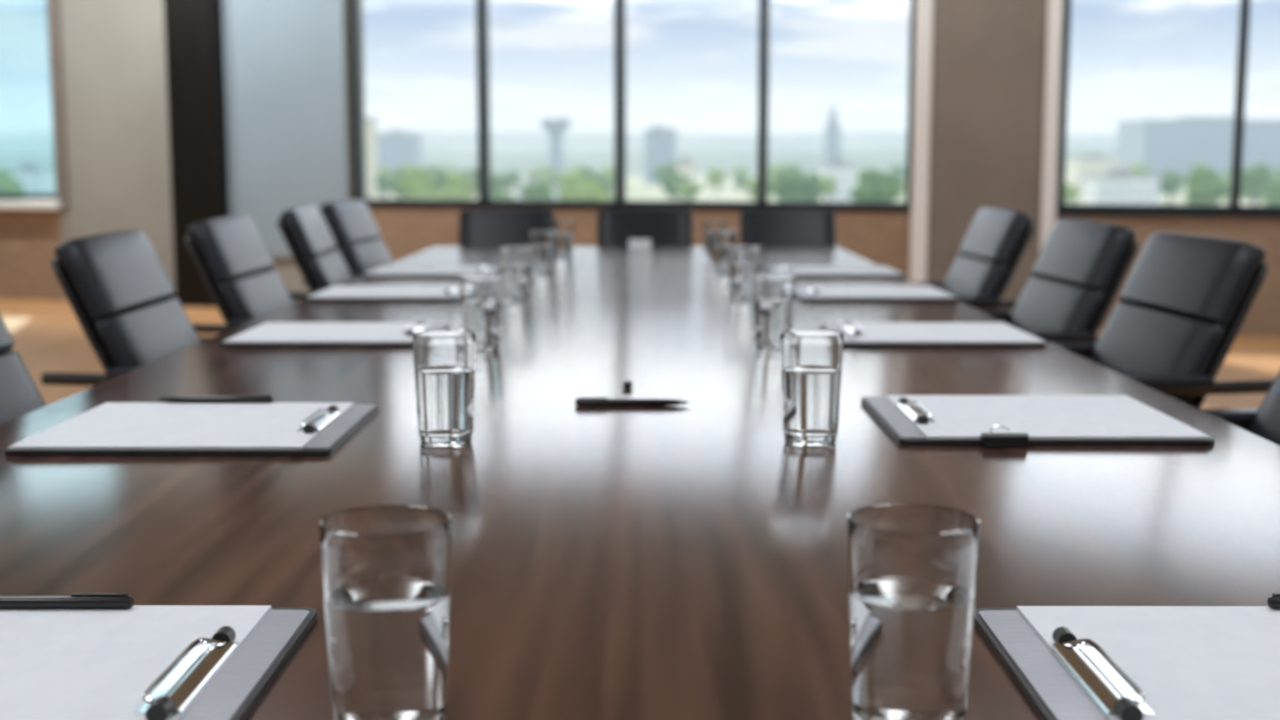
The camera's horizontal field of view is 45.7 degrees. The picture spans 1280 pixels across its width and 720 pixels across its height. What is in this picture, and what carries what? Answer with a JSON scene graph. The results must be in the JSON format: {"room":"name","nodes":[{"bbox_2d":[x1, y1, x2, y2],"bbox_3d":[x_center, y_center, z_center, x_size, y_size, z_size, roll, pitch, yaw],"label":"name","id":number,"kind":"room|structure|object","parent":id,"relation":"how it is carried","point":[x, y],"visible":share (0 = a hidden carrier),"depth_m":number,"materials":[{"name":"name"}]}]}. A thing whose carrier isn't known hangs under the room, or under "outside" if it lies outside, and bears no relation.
{"room":"conference room","nodes":[
{"label":"conference room","id":0,"kind":"room"},
{"bbox_2d":[0,0,1279,336],"bbox_3d":[-0.639,-2.021,10.640,13.385,3.400,0.261,2,8,16],"label":"wall","id":1,"kind":"structure","parent":0,"point":[114,64],"depth_m":11.42,"materials":[{"name":"beige paint"}]},
{"bbox_2d":[0,0,61,209],"bbox_3d":[-5.523,-2.396,11.842,2.241,2.410,0.250,2,8,16],"label":"window","id":2,"kind":"structure","parent":1,"relation":"in","point":[3,205],"depth_m":11.68,"materials":[{"name":"grey metal"}]},
{"bbox_2d":[47,0,69,208],"bbox_3d":[-4.431,-2.387,11.543,0.083,2.470,0.050,2,8,16],"label":"trim","id":3,"kind":"structure","parent":1,"relation":"attached to","point":[54,13],"depth_m":11.58,"materials":[{"name":"beige paint"}]},
{"bbox_2d":[163,0,229,306],"bbox_3d":[-3.257,-2.092,11.179,0.400,3.400,0.180,2,8,16],"label":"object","id":4,"kind":"structure","parent":1,"relation":"attached to","point":[194,41],"depth_m":11.14,"materials":[{"name":"wood"}]},
{"bbox_2d":[222,0,347,256],"bbox_3d":[-2.577,-1.855,11.065,0.966,2.200,0.043,2,8,16],"label":"glass panel","id":5,"kind":"object","parent":1,"relation":"attached to","point":[284,60],"visible":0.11,"depth_m":11.05,"materials":[{"name":"glass"}]},
{"bbox_2d":[348,0,915,212],"bbox_3d":[-0.143,-2.224,10.388,4.026,2.372,0.141,2,8,16],"label":"window","id":6,"kind":"structure","parent":1,"relation":"in","point":[484,201],"depth_m":10.47,"materials":[{"name":"grey metal"}]},
{"bbox_2d":[909,0,933,282],"bbox_3d":[1.825,-1.905,9.759,0.107,3.400,0.170,2,8,16],"label":"trim","id":7,"kind":"structure","parent":1,"relation":"attached to","point":[924,8],"depth_m":9.74,"materials":[{"name":"white paint"}]},
{"bbox_2d":[1040,0,1062,251],"bbox_3d":[2.597,-1.877,9.542,0.088,3.400,0.170,2,8,16],"label":"trim","id":8,"kind":"structure","parent":1,"relation":"attached to","point":[1055,17],"depth_m":9.51,"materials":[{"name":"white paint"}]},
{"bbox_2d":[1056,0,1279,217],"bbox_3d":[4.025,-2.124,9.202,2.820,2.520,0.161,2,8,16],"label":"window","id":9,"kind":"structure","parent":1,"relation":"in","point":[1234,210],"depth_m":9.48,"materials":[{"name":"grey metal"}]},
{"bbox_2d":[0,298,1279,408],"bbox_3d":[-0.687,0.531,5.044,13.240,0.200,15.700,0,8,0],"label":"floor","id":10,"kind":"structure","parent":0,"point":[47,335],"depth_m":8.76,"materials":[{"name":"brown wood"}]},
{"bbox_2d":[0,315,50,424],"bbox_3d":[-0.805,0.319,2.324,0.708,0.931,0.618,0,8,0],"label":"office chair","id":11,"kind":"object","parent":10,"relation":"on","point":[20,395],"visible":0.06,"depth_m":2.45,"materials":[{"name":"black leather"}]},
{"bbox_2d":[0,315,14,352],"bbox_3d":[-1.082,-0.057,2.275,0.114,0.174,0.500,0,7,0],"label":"cushion","id":12,"kind":"object","parent":11,"relation":"on","point":[6,343],"depth_m":2.48,"materials":[{"name":"black leather"}]},
{"bbox_2d":[0,350,46,424],"bbox_3d":[-0.991,0.168,2.304,0.148,0.325,0.500,0,7,0],"label":"cushion","id":13,"kind":"object","parent":11,"relation":"on","point":[20,395],"depth_m":2.44,"materials":[{"name":"black leather"}]},
{"bbox_2d":[40,229,213,386],"bbox_3d":[-0.833,0.190,3.304,0.708,0.931,0.618,0,8,-1],"label":"office chair","id":14,"kind":"object","parent":10,"relation":"on","point":[117,286],"visible":0.38,"depth_m":3.09,"materials":[{"name":"black"}]},
{"bbox_2d":[53,229,175,321],"bbox_3d":[-1.109,-0.185,3.250,0.114,0.174,0.500,0,7,-1],"label":"cushion","id":15,"kind":"object","parent":14,"relation":"on","point":[120,276],"depth_m":3.12,"materials":[{"name":"black leather"}]},
{"bbox_2d":[94,297,200,367],"bbox_3d":[-1.018,0.040,3.281,0.148,0.325,0.500,0,7,-1],"label":"cushion","id":16,"kind":"object","parent":14,"relation":"on","point":[140,331],"depth_m":3.13,"materials":[{"name":"black leather"}]},
{"bbox_2d":[184,215,301,333],"bbox_3d":[-0.830,0.072,4.199,0.709,0.931,0.618,0,8,1],"label":"office chair","id":17,"kind":"object","parent":10,"relation":"on","point":[230,254],"visible":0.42,"depth_m":3.99,"materials":[{"name":"black"}]},
{"bbox_2d":[187,215,275,284],"bbox_3d":[-1.107,-0.304,4.155,0.114,0.174,0.500,0,8,1],"label":"cushion","id":18,"kind":"object","parent":17,"relation":"on","point":[228,250],"depth_m":4.02,"materials":[{"name":"black leather"}]},
{"bbox_2d":[217,268,293,319],"bbox_3d":[-1.016,-0.079,4.183,0.148,0.325,0.500,0,8,1],"label":"cushion","id":19,"kind":"object","parent":17,"relation":"on","point":[242,293],"depth_m":4.03,"materials":[{"name":"black leather"}]},
{"bbox_2d":[276,204,360,300],"bbox_3d":[-0.828,-0.054,5.157,0.708,0.931,0.618,0,8,-2],"label":"office chair","id":20,"kind":"object","parent":10,"relation":"on","point":[308,238],"visible":0.31,"depth_m":4.90,"materials":[{"name":"black"}]},
{"bbox_2d":[280,204,337,260],"bbox_3d":[-1.104,-0.428,5.098,0.114,0.174,0.500,0,8,-2],"label":"cushion","id":21,"kind":"object","parent":20,"relation":"on","point":[304,230],"depth_m":4.91,"materials":[{"name":"black leather"}]},
{"bbox_2d":[304,248,353,288],"bbox_3d":[-1.013,-0.204,5.131,0.148,0.325,0.500,0,8,-2],"label":"cushion","id":22,"kind":"object","parent":20,"relation":"on","point":[324,268],"depth_m":4.93,"materials":[{"name":"black leather"}]},
{"bbox_2d":[319,200,394,275],"bbox_3d":[-0.826,-0.144,5.841,0.709,0.931,0.618,1,8,6],"label":"office chair","id":23,"kind":"object","parent":10,"relation":"on","point":[357,236],"visible":0.34,"depth_m":5.70,"materials":[{"name":"black"}]},
{"bbox_2d":[319,200,381,247],"bbox_3d":[-1.101,-0.523,5.821,0.114,0.174,0.500,1,8,6],"label":"cushion","id":24,"kind":"object","parent":23,"relation":"on","point":[351,223],"depth_m":5.72,"materials":[{"name":"black leather"}]},
{"bbox_2d":[339,238,394,271],"bbox_3d":[-1.010,-0.297,5.841,0.148,0.325,0.500,1,8,6],"label":"cushion","id":25,"kind":"object","parent":23,"relation":"on","point":[359,255],"depth_m":5.71,"materials":[{"name":"black leather"}]},
{"bbox_2d":[457,208,554,246],"bbox_3d":[-0.559,-0.159,6.145,0.618,0.882,0.661,0,8,0],"label":"office chair","id":26,"kind":"object","parent":10,"relation":"on","point":[477,227],"visible":0.36,"depth_m":6.33,"materials":[{"name":"black leather"}]},
{"bbox_2d":[0,246,1279,719],"bbox_3d":[-0.027,0.299,3.128,1.582,0.761,5.765,0,8,0],"label":"conference table","id":27,"kind":"object","parent":10,"relation":"on","point":[689,561],"depth_m":1.52,"materials":[{"name":"brown wood"}]},
{"bbox_2d":[0,605,317,719],"bbox_3d":[-0.425,0.201,0.961,0.375,0.021,0.335,0,8,0],"label":"clipboard","id":28,"kind":"object","parent":27,"relation":"on","point":[135,662],"visible":0.99,"depth_m":1.00,"materials":[{"name":"paper"}]},
{"bbox_2d":[0,592,133,608],"bbox_3d":[-0.449,0.176,1.110,0.158,0.011,0.010,0,8,0],"label":"pen","id":29,"kind":"object","parent":28,"relation":"on","point":[79,600],"visible":1,"depth_m":1.11,"materials":[{"name":"black plastic"}]},
{"bbox_2d":[4,402,378,456],"bbox_3d":[-0.540,0.077,1.896,0.375,0.021,0.335,0,8,0],"label":"clipboard","id":30,"kind":"object","parent":27,"relation":"on","point":[108,428],"visible":1,"depth_m":1.85,"materials":[{"name":"paper"}]},
{"bbox_2d":[156,394,274,403],"bbox_3d":[-0.573,0.052,2.049,0.158,0.011,0.010,0,8,0],"label":"pen","id":31,"kind":"object","parent":30,"relation":"on","point":[242,398],"visible":1,"depth_m":2.04,"materials":[{"name":"black plastic"}]},
{"bbox_2d":[220,321,448,346],"bbox_3d":[-0.573,-0.056,2.909,0.375,0.021,0.335,0,8,0],"label":"clipboard","id":32,"kind":"object","parent":27,"relation":"on","point":[267,334],"visible":0.9,"depth_m":2.84,"materials":[{"name":"paper"}]},
{"bbox_2d":[305,284,461,301],"bbox_3d":[-0.615,-0.173,3.801,0.375,0.021,0.335,0,8,0],"label":"clipboard","id":33,"kind":"object","parent":27,"relation":"on","point":[335,293],"visible":0.92,"depth_m":3.73,"materials":[{"name":"paper"}]},
{"bbox_2d":[318,505,452,719],"bbox_3d":[-0.145,0.156,0.874,0.075,0.132,0.075,-5,9,-32],"label":"water glass","id":34,"kind":"object","parent":27,"relation":"on","point":[386,569],"visible":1,"depth_m":0.84,"materials":[{"name":"glass"}]},
{"bbox_2d":[362,264,501,277],"bbox_3d":[-0.613,-0.270,4.535,0.375,0.021,0.335,0,8,0],"label":"clipboard","id":35,"kind":"object","parent":27,"relation":"on","point":[383,271],"visible":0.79,"depth_m":4.47,"materials":[{"name":"metal"}]},
{"bbox_2d":[412,329,475,447],"bbox_3d":[-0.231,0.033,1.805,0.075,0.132,0.075,-5,9,-36],"label":"water glass","id":36,"kind":"object","parent":27,"relation":"on","point":[444,360],"visible":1,"depth_m":1.78,"materials":[{"name":"glass"}]},
{"bbox_2d":[459,274,502,351],"bbox_3d":[-0.281,-0.083,2.693,0.075,0.132,0.075,0,8,-1],"label":"water glass","id":37,"kind":"object","parent":27,"relation":"on","point":[481,295],"visible":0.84,"depth_m":2.66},
{"bbox_2d":[500,245,532,302],"bbox_3d":[-0.293,-0.203,3.605,0.075,0.132,0.075,-3,8,-19],"label":"water glass","id":38,"kind":"object","parent":27,"relation":"on","point":[516,260],"visible":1,"depth_m":3.58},
{"bbox_2d":[530,230,555,276],"bbox_3d":[-0.281,-0.310,4.418,0.075,0.132,0.075,3,8,18],"label":"water glass","id":39,"kind":"object","parent":27,"relation":"on","point":[543,242],"visible":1,"depth_m":4.39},
{"bbox_2d":[551,220,573,260],"bbox_3d":[-0.262,-0.406,5.142,0.075,0.132,0.075,-1,8,-8],"label":"water glass","id":40,"kind":"object","parent":27,"relation":"on","point":[564,228],"visible":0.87,"depth_m":5.11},
{"bbox_2d":[574,397,688,405],"bbox_3d":[-0.011,0.057,2.087,0.158,0.011,0.010,0,8,0],"label":"pen","id":41,"kind":"object","parent":27,"relation":"on","point":[580,401],"visible":1,"depth_m":2.08,"materials":[{"name":"black plastic"}]},
{"bbox_2d":[703,220,725,260],"bbox_3d":[0.251,-0.406,5.140,0.075,0.132,0.075,0,8,-1],"label":"water glass","id":42,"kind":"object","parent":27,"relation":"on","point":[708,225],"visible":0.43,"depth_m":5.11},
{"bbox_2d":[711,230,737,276],"bbox_3d":[0.243,-0.310,4.417,0.075,0.132,0.075,1,8,8],"label":"water glass","id":43,"kind":"object","parent":27,"relation":"on","point":[721,240],"visible":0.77,"depth_m":4.39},
{"bbox_2d":[728,244,759,302],"bbox_3d":[0.247,-0.206,3.623,0.075,0.132,0.075,0,8,0],"label":"water glass","id":44,"kind":"object","parent":27,"relation":"on","point":[744,260],"visible":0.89,"depth_m":3.60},
{"bbox_2d":[753,273,795,350],"bbox_3d":[0.239,-0.086,2.711,0.075,0.132,0.075,-4,8,-26],"label":"water glass","id":45,"kind":"object","parent":27,"relation":"on","point":[774,293],"visible":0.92,"depth_m":2.68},
{"bbox_2d":[780,328,844,446],"bbox_3d":[0.204,0.033,1.809,0.075,0.132,0.075,6,10,39],"label":"water glass","id":46,"kind":"object","parent":27,"relation":"on","point":[811,359],"visible":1,"depth_m":1.78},
{"bbox_2d":[766,264,905,277],"bbox_3d":[0.577,-0.270,4.532,0.375,0.021,0.335,0,8,0],"label":"clipboard","id":47,"kind":"object","parent":27,"relation":"on","point":[798,271],"visible":0.84,"depth_m":4.47,"materials":[{"name":"metal"}]},
{"bbox_2d":[794,284,957,301],"bbox_3d":[0.575,-0.173,3.798,0.375,0.021,0.335,0,8,0],"label":"clipboard","id":48,"kind":"object","parent":27,"relation":"on","point":[809,292],"visible":0.93,"depth_m":3.73,"materials":[{"name":"paper"}]},
{"bbox_2d":[847,503,980,719],"bbox_3d":[0.156,0.156,0.877,0.075,0.132,0.075,-3,8,-23],"label":"water glass","id":49,"kind":"object","parent":27,"relation":"on","point":[913,568],"visible":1,"depth_m":0.85,"materials":[{"name":"glass"}]},
{"bbox_2d":[819,321,1047,346],"bbox_3d":[0.549,-0.056,2.906,0.375,0.021,0.335,0,8,0],"label":"clipboard","id":50,"kind":"object","parent":27,"relation":"on","point":[855,334],"visible":0.94,"depth_m":2.84,"materials":[{"name":"metal"}]},
{"bbox_2d":[861,395,1214,445],"bbox_3d":[0.495,0.069,1.960,0.375,0.021,0.335,0,8,0],"label":"clipboard","id":51,"kind":"object","parent":27,"relation":"on","point":[909,420],"visible":1,"depth_m":1.92,"materials":[{"name":"metal"}]},
{"bbox_2d":[980,426,1028,447],"bbox_3d":[0.430,0.091,1.805,0.052,0.018,0.049,0,8,0],"label":"binder clip","id":52,"kind":"object","parent":51,"relation":"attached to","point":[988,440],"visible":1,"depth_m":1.78,"materials":[{"name":"black metal"}]},
{"bbox_2d":[973,605,1279,719],"bbox_3d":[0.430,0.201,0.958,0.375,0.021,0.335,0,8,0],"label":"clipboard","id":53,"kind":"object","parent":27,"relation":"on","point":[1069,662],"visible":0.98,"depth_m":1.00,"materials":[{"name":"paper"}]},
{"bbox_2d":[596,208,693,246],"bbox_3d":[0.020,-0.159,6.144,0.618,0.882,0.661,0,8,0],"label":"office chair","id":54,"kind":"object","parent":10,"relation":"on","point":[615,227],"visible":0.23,"depth_m":6.33,"materials":[{"name":"black leather"}]},
{"bbox_2d":[739,208,835,246],"bbox_3d":[0.618,-0.159,6.142,0.618,0.882,0.661,0,8,0],"label":"office chair","id":55,"kind":"object","parent":10,"relation":"on","point":[758,227],"visible":0.37,"depth_m":6.33,"materials":[{"name":"black leather"}]},
{"bbox_2d":[917,207,1035,310],"bbox_3d":[0.844,-0.015,4.861,0.708,0.931,0.618,0,8,-3],"label":"office chair","id":56,"kind":"object","parent":10,"relation":"on","point":[996,241],"visible":0.41,"depth_m":4.66,"materials":[{"name":"black"}]},
{"bbox_2d":[940,253,1007,310],"bbox_3d":[1.029,-0.167,4.851,0.148,0.325,0.500,0,8,-3],"label":"cushion","id":57,"kind":"object","parent":56,"relation":"on","point":[970,275],"depth_m":4.70,"materials":[{"name":"black leather"}]},
{"bbox_2d":[958,207,1032,266],"bbox_3d":[1.120,-0.392,4.826,0.114,0.174,0.500,0,8,-3],"label":"cushion","id":58,"kind":"object","parent":56,"relation":"on","point":[995,237],"depth_m":4.69,"materials":[{"name":"black leather"}]},
{"bbox_2d":[979,218,1138,342],"bbox_3d":[0.848,0.109,3.921,0.708,0.931,0.618,-1,8,-4],"label":"office chair","id":59,"kind":"object","parent":10,"relation":"on","point":[1081,268],"visible":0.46,"depth_m":3.76,"materials":[{"name":"black"}]},
{"bbox_2d":[1006,275,1104,331],"bbox_3d":[1.033,-0.043,3.913,0.148,0.325,0.500,-1,8,-4],"label":"cushion","id":60,"kind":"object","parent":59,"relation":"on","point":[1045,303],"depth_m":3.80,"materials":[{"name":"black leather"}]},
{"bbox_2d":[1031,218,1137,293],"bbox_3d":[1.124,-0.269,3.890,0.114,0.174,0.500,-1,8,-4],"label":"cushion","id":61,"kind":"object","parent":59,"relation":"on","point":[1077,256],"depth_m":3.77,"materials":[{"name":"black leather"}]},
{"bbox_2d":[1052,231,1274,408],"bbox_3d":[0.852,0.207,3.177,0.708,0.931,0.618,-1,8,-4],"label":"office chair","id":62,"kind":"object","parent":10,"relation":"on","point":[1186,300],"visible":0.43,"depth_m":3.01,"materials":[{"name":"black"}]},
{"bbox_2d":[1088,301,1225,404],"bbox_3d":[1.037,0.054,3.170,0.148,0.325,0.500,-1,8,-4],"label":"cushion","id":63,"kind":"object","parent":62,"relation":"on","point":[1138,338],"depth_m":3.06,"materials":[{"name":"black leather"}]},
{"bbox_2d":[1119,231,1266,327],"bbox_3d":[1.128,-0.171,3.146,0.114,0.174,0.500,-1,8,-4],"label":"cushion","id":64,"kind":"object","parent":62,"relation":"on","point":[1175,280],"depth_m":3.04,"materials":[{"name":"black leather"}]},
{"bbox_2d":[1199,369,1279,445],"bbox_3d":[0.837,0.327,2.264,0.708,0.931,0.618,0,8,-3],"label":"office chair","id":65,"kind":"object","parent":10,"relation":"on","point":[1264,422],"visible":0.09,"depth_m":2.45,"materials":[{"name":"black"}]},
{"bbox_2d":[1248,369,1279,445],"bbox_3d":[1.022,0.175,2.253,0.148,0.325,0.500,0,8,-3],"label":"cushion","id":66,"kind":"object","parent":65,"relation":"on","point":[1264,422],"depth_m":2.43,"materials":[{"name":"black leather"}]},
{"bbox_2d":[926,0,1048,310],"bbox_3d":[2.220,-1.893,9.664,0.701,3.400,0.140,2,8,16],"label":"wall pier","id":67,"kind":"object","parent":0,"point":[989,56],"visible":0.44,"depth_m":9.64,"materials":[{"name":"beige paint"}]},
{"label":"outside","id":68,"kind":"structure","parent":0,"visible":0},
{"bbox_2d":[23,175,1265,204],"bbox_3d":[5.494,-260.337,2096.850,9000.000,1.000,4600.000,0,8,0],"label":"ground","id":69,"kind":"structure","parent":68,"point":[637,189],"depth_m":664.47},
{"bbox_2d":[0,177,25,200],"bbox_3d":[-174.695,-45.347,420.763,9.552,10.304,8.170,0,8,-3],"label":"bushy tree","id":70,"kind":"object","parent":69,"relation":"on","point":[7,185],"visible":0.66,"depth_m":417.44,"materials":[{"name":"green plant"}]},
{"bbox_2d":[4,163,56,193],"bbox_3d":[-241.981,-71.260,604.501,14.897,13.664,16.800,0,8,0],"label":"block","id":71,"kind":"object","parent":69,"relation":"on","point":[34,180],"visible":0.71,"depth_m":596.93,"materials":[{"name":"grey"}]},
{"bbox_2d":[365,117,378,198],"bbox_3d":[-78.270,-55.031,423.646,8.694,28.696,14.800,0,8,0],"label":"block","id":72,"kind":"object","parent":69,"relation":"on","point":[371,123],"visible":0.19,"depth_m":421.33,"materials":[{"name":"grey"}]},
{"bbox_2d":[383,165,408,198],"bbox_3d":[-70.958,-51.250,454.195,9.647,13.294,12.062,-4,9,-30],"label":"round tree","id":73,"kind":"object","parent":69,"relation":"on","point":[390,183],"visible":0.29,"depth_m":452.02,"materials":[{"name":"green plant"}]},
{"bbox_2d":[377,129,422,170],"bbox_3d":[-159.213,-134.897,1006.419,26.905,34.927,30.800,0,8,0],"label":"block","id":74,"kind":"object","parent":69,"relation":"on","point":[395,148],"visible":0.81,"depth_m":991.17,"materials":[{"name":"grey"}]},
{"bbox_2d":[397,166,439,199],"bbox_3d":[-54.688,-41.540,379.909,10.655,13.438,12.457,1,8,8],"label":"bushy tree","id":75,"kind":"object","parent":69,"relation":"on","point":[415,183],"visible":0.88,"depth_m":375.20,"materials":[{"name":"green plant"}]},
{"bbox_2d":[437,185,471,199],"bbox_3d":[-44.301,-36.638,359.245,7.206,9.088,8.424,5,9,36],"label":"bushy tree","id":76,"kind":"object","parent":69,"relation":"on","point":[457,192],"visible":0.48,"depth_m":356.79,"materials":[{"name":"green plant"}]},
{"bbox_2d":[438,172,477,199],"bbox_3d":[-49.105,-44.763,410.726,10.915,11.775,9.336,4,9,30],"label":"bushy tree","id":77,"kind":"object","parent":69,"relation":"on","point":[453,179],"visible":0.48,"depth_m":408.77,"materials":[{"name":"green plant"}]},
{"bbox_2d":[490,171,506,192],"bbox_3d":[-48.891,-57.188,507.422,8.100,11.163,10.128,-2,8,-12],"label":"round tree","id":78,"kind":"object","parent":69,"relation":"on","point":[497,179],"visible":0.62,"depth_m":503.90,"materials":[{"name":"green plant"}]},
{"bbox_2d":[502,169,521,195],"bbox_3d":[-52.146,-70.667,609.108,8.233,11.346,10.294,3,8,22],"label":"round tree","id":79,"kind":"object","parent":69,"relation":"on","point":[513,175],"visible":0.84,"depth_m":606.04,"materials":[{"name":"green plant"}]},
{"bbox_2d":[511,175,561,199],"bbox_3d":[-31.893,-52.096,472.325,15.523,10.169,10.800,0,8,0],"label":"house","id":80,"kind":"structure","parent":69,"relation":"on","point":[517,187],"depth_m":467.40,"materials":[{"name":"grey"}]},
{"bbox_2d":[520,180,553,199],"bbox_3d":[-26.435,-41.073,389.524,9.054,9.979,7.242,-3,8,-20],"label":"round tree","id":81,"kind":"object","parent":69,"relation":"on","point":[539,190],"visible":0.82,"depth_m":386.63,"materials":[{"name":"green plant"}]},
{"bbox_2d":[540,116,571,173],"bbox_3d":[-52.090,-129.677,941.265,19.000,41.585,19.000,0,8,0],"label":"water tower","id":82,"kind":"structure","parent":69,"relation":"on","point":[555,126],"depth_m":936.82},
{"bbox_2d":[0,147,1117,175],"bbox_3d":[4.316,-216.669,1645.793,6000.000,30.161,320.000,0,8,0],"label":"ridge","id":83,"kind":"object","parent":69,"relation":"on","point":[808,162],"visible":0.29,"depth_m":1574.63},
{"bbox_2d":[0,130,1117,153],"bbox_3d":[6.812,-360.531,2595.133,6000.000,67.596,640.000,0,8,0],"label":"hills","id":84,"kind":"structure","parent":69,"relation":"on","point":[433,141],"depth_m":2473.61,"materials":[{"name":"blue"}]},
{"bbox_2d":[556,171,594,199],"bbox_3d":[-17.653,-46.072,420.186,11.032,11.901,9.436,6,9,36],"label":"bushy tree","id":85,"kind":"object","parent":69,"relation":"on","point":[577,179],"visible":0.55,"depth_m":418.46,"materials":[{"name":"green plant"}]},
{"bbox_2d":[565,182,610,199],"bbox_3d":[-11.657,-33.367,329.190,9.692,10.456,8.290,-5,9,-32],"label":"bushy tree","id":86,"kind":"object","parent":69,"relation":"on","point":[588,190],"visible":0.53,"depth_m":326.14,"materials":[{"name":"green plant"}]},
{"bbox_2d":[644,124,676,184],"bbox_3d":[12.690,-129.787,961.253,20.144,36.585,40.800,0,8,0],"label":"block","id":87,"kind":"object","parent":69,"relation":"on","point":[660,141],"visible":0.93,"depth_m":940.94,"materials":[{"name":"grey"}]},
{"bbox_2d":[653,161,677,196],"bbox_3d":[11.174,-73.922,622.039,13.101,14.440,10.478,-2,8,-17],"label":"round tree","id":88,"kind":"object","parent":69,"relation":"on","point":[660,171],"visible":0.6,"depth_m":617.69,"materials":[{"name":"green plant"}]},
{"bbox_2d":[661,170,691,200],"bbox_3d":[11.892,-56.093,497.398,10.535,11.611,8.425,-2,8,-12],"label":"round tree","id":89,"kind":"object","parent":69,"relation":"on","point":[673,179],"visible":0.81,"depth_m":495.12,"materials":[{"name":"green plant"}]},
{"bbox_2d":[676,155,695,200],"bbox_3d":[16.968,-67.151,562.001,6.648,16.611,12.800,0,8,0],"label":"house","id":90,"kind":"structure","parent":69,"relation":"on","point":[685,167],"depth_m":555.72,"materials":[{"name":"grey"}]},
{"bbox_2d":[675,179,702,200],"bbox_3d":[15.133,-50.854,467.384,8.385,9.046,7.172,-1,8,-4],"label":"bushy tree","id":91,"kind":"object","parent":69,"relation":"on","point":[686,190],"visible":0.99,"depth_m":465.80,"materials":[{"name":"green plant"}]},
{"bbox_2d":[704,168,728,194],"bbox_3d":[33.294,-78.112,664.500,10.802,11.653,9.239,4,8,27],"label":"bushy tree","id":92,"kind":"object","parent":69,"relation":"on","point":[715,177],"visible":1,"depth_m":662.85,"materials":[{"name":"green plant"}]},
{"bbox_2d":[742,175,773,201],"bbox_3d":[36.080,-50.966,463.038,9.650,10.410,8.254,3,8,23],"label":"bushy tree","id":93,"kind":"object","parent":69,"relation":"on","point":[749,184],"visible":0.47,"depth_m":460.37,"materials":[{"name":"green plant"}]},
{"bbox_2d":[768,164,805,201],"bbox_3d":[39.038,-45.276,406.200,10.146,13.982,12.685,0,8,0],"label":"round tree","id":94,"kind":"object","parent":69,"relation":"on","point":[787,185],"visible":0.98,"depth_m":402.62,"materials":[{"name":"green plant"}]},
{"bbox_2d":[800,172,824,201],"bbox_3d":[45.219,-45.225,414.184,10.692,11.785,8.551,-7,10,-42],"label":"round tree","id":95,"kind":"object","parent":69,"relation":"on","point":[812,188],"visible":0.63,"depth_m":410.97,"materials":[{"name":"green plant"}]},
{"bbox_2d":[820,174,836,201],"bbox_3d":[64.078,-58.851,524.752,7.875,9.933,9.207,-2,8,-14],"label":"bushy tree","id":96,"kind":"object","parent":69,"relation":"on","point":[828,183],"visible":0.86,"depth_m":522.69,"materials":[{"name":"green plant"}]},
{"bbox_2d":[823,102,840,164],"bbox_3d":[119.030,-133.832,940.269,9.000,50.085,9.000,0,8,0],"label":"spire tower","id":97,"kind":"structure","parent":69,"relation":"on","point":[833,128],"depth_m":935.90,"materials":[{"name":"grey"}]},
{"bbox_2d":[818,158,858,201],"bbox_3d":[73.397,-66.694,561.913,13.080,15.727,12.800,0,8,0],"label":"house","id":98,"kind":"structure","parent":69,"relation":"on","point":[845,175],"depth_m":556.00,"materials":[{"name":"grey"}]},
{"bbox_2d":[848,166,903,202],"bbox_3d":[51.351,-34.934,329.045,12.352,13.615,9.879,-2,8,-16],"label":"round tree","id":99,"kind":"object","parent":69,"relation":"on","point":[874,185],"visible":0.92,"depth_m":325.90,"materials":[{"name":"green plant"}]},
{"bbox_2d":[1063,184,1079,204],"bbox_3d":[128.879,-49.053,458.550,6.164,7.774,7.206,7,10,42],"label":"bushy tree","id":100,"kind":"object","parent":69,"relation":"on","point":[1071,192],"visible":0.84,"depth_m":456.46,"materials":[{"name":"green plant"}]},
{"bbox_2d":[1066,153,1121,190],"bbox_3d":[227.180,-94.177,761.635,22.624,18.085,16.800,0,8,0],"label":"block","id":101,"kind":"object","parent":69,"relation":"on","point":[1091,163],"visible":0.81,"depth_m":753.67,"materials":[{"name":"grey"}]},
{"bbox_2d":[1082,168,1161,204],"bbox_3d":[165.624,-59.756,523.248,22.520,12.064,14.800,0,8,0],"label":"white hall","id":102,"kind":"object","parent":69,"relation":"on","point":[1117,186],"visible":0.95,"depth_m":516.60,"materials":[{"name":"grey"}]},
{"bbox_2d":[1127,162,1151,174],"bbox_3d":[263.563,-97.531,803.180,12.948,13.968,11.075,3,8,24],"label":"bushy tree","id":103,"kind":"object","parent":69,"relation":"on","point":[1136,168],"visible":0.69,"depth_m":800.72,"materials":[{"name":"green plant"}]},
{"bbox_2d":[1159,169,1186,204],"bbox_3d":[183.186,-59.917,525.495,8.606,11.860,10.761,-6,9,-37],"label":"round tree","id":104,"kind":"object","parent":69,"relation":"on","point":[1171,181],"visible":0.97,"depth_m":523.20,"materials":[{"name":"green plant"}]},
{"bbox_2d":[1116,115,1279,186],"bbox_3d":[344.957,-125.901,915.505,100.418,40.822,50.800,0,8,0],"label":"block","id":105,"kind":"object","parent":69,"relation":"on","point":[1175,144],"visible":0.82,"depth_m":890.65,"materials":[{"name":"grey"}]},
{"bbox_2d":[1183,165,1230,204],"bbox_3d":[133.991,-39.016,359.519,9.980,13.753,12.478,1,8,10],"label":"round tree","id":106,"kind":"object","parent":69,"relation":"on","point":[1203,185],"visible":0.95,"depth_m":355.58,"materials":[{"name":"green plant"}]},
{"bbox_2d":[1230,162,1275,204],"bbox_3d":[174.093,-48.778,431.256,13.052,14.386,10.439,1,8,10],"label":"round tree","id":107,"kind":"object","parent":69,"relation":"on","point":[1255,178],"visible":0.86,"depth_m":426.92,"materials":[{"name":"green plant"}]},
{"bbox_2d":[1262,179,1279,204],"bbox_3d":[147.497,-36.179,349.506,7.783,10.726,9.732,1,8,5],"label":"round tree","id":108,"kind":"object","parent":69,"relation":"on","point":[1272,192],"visible":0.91,"depth_m":347.00,"materials":[{"name":"green plant"}]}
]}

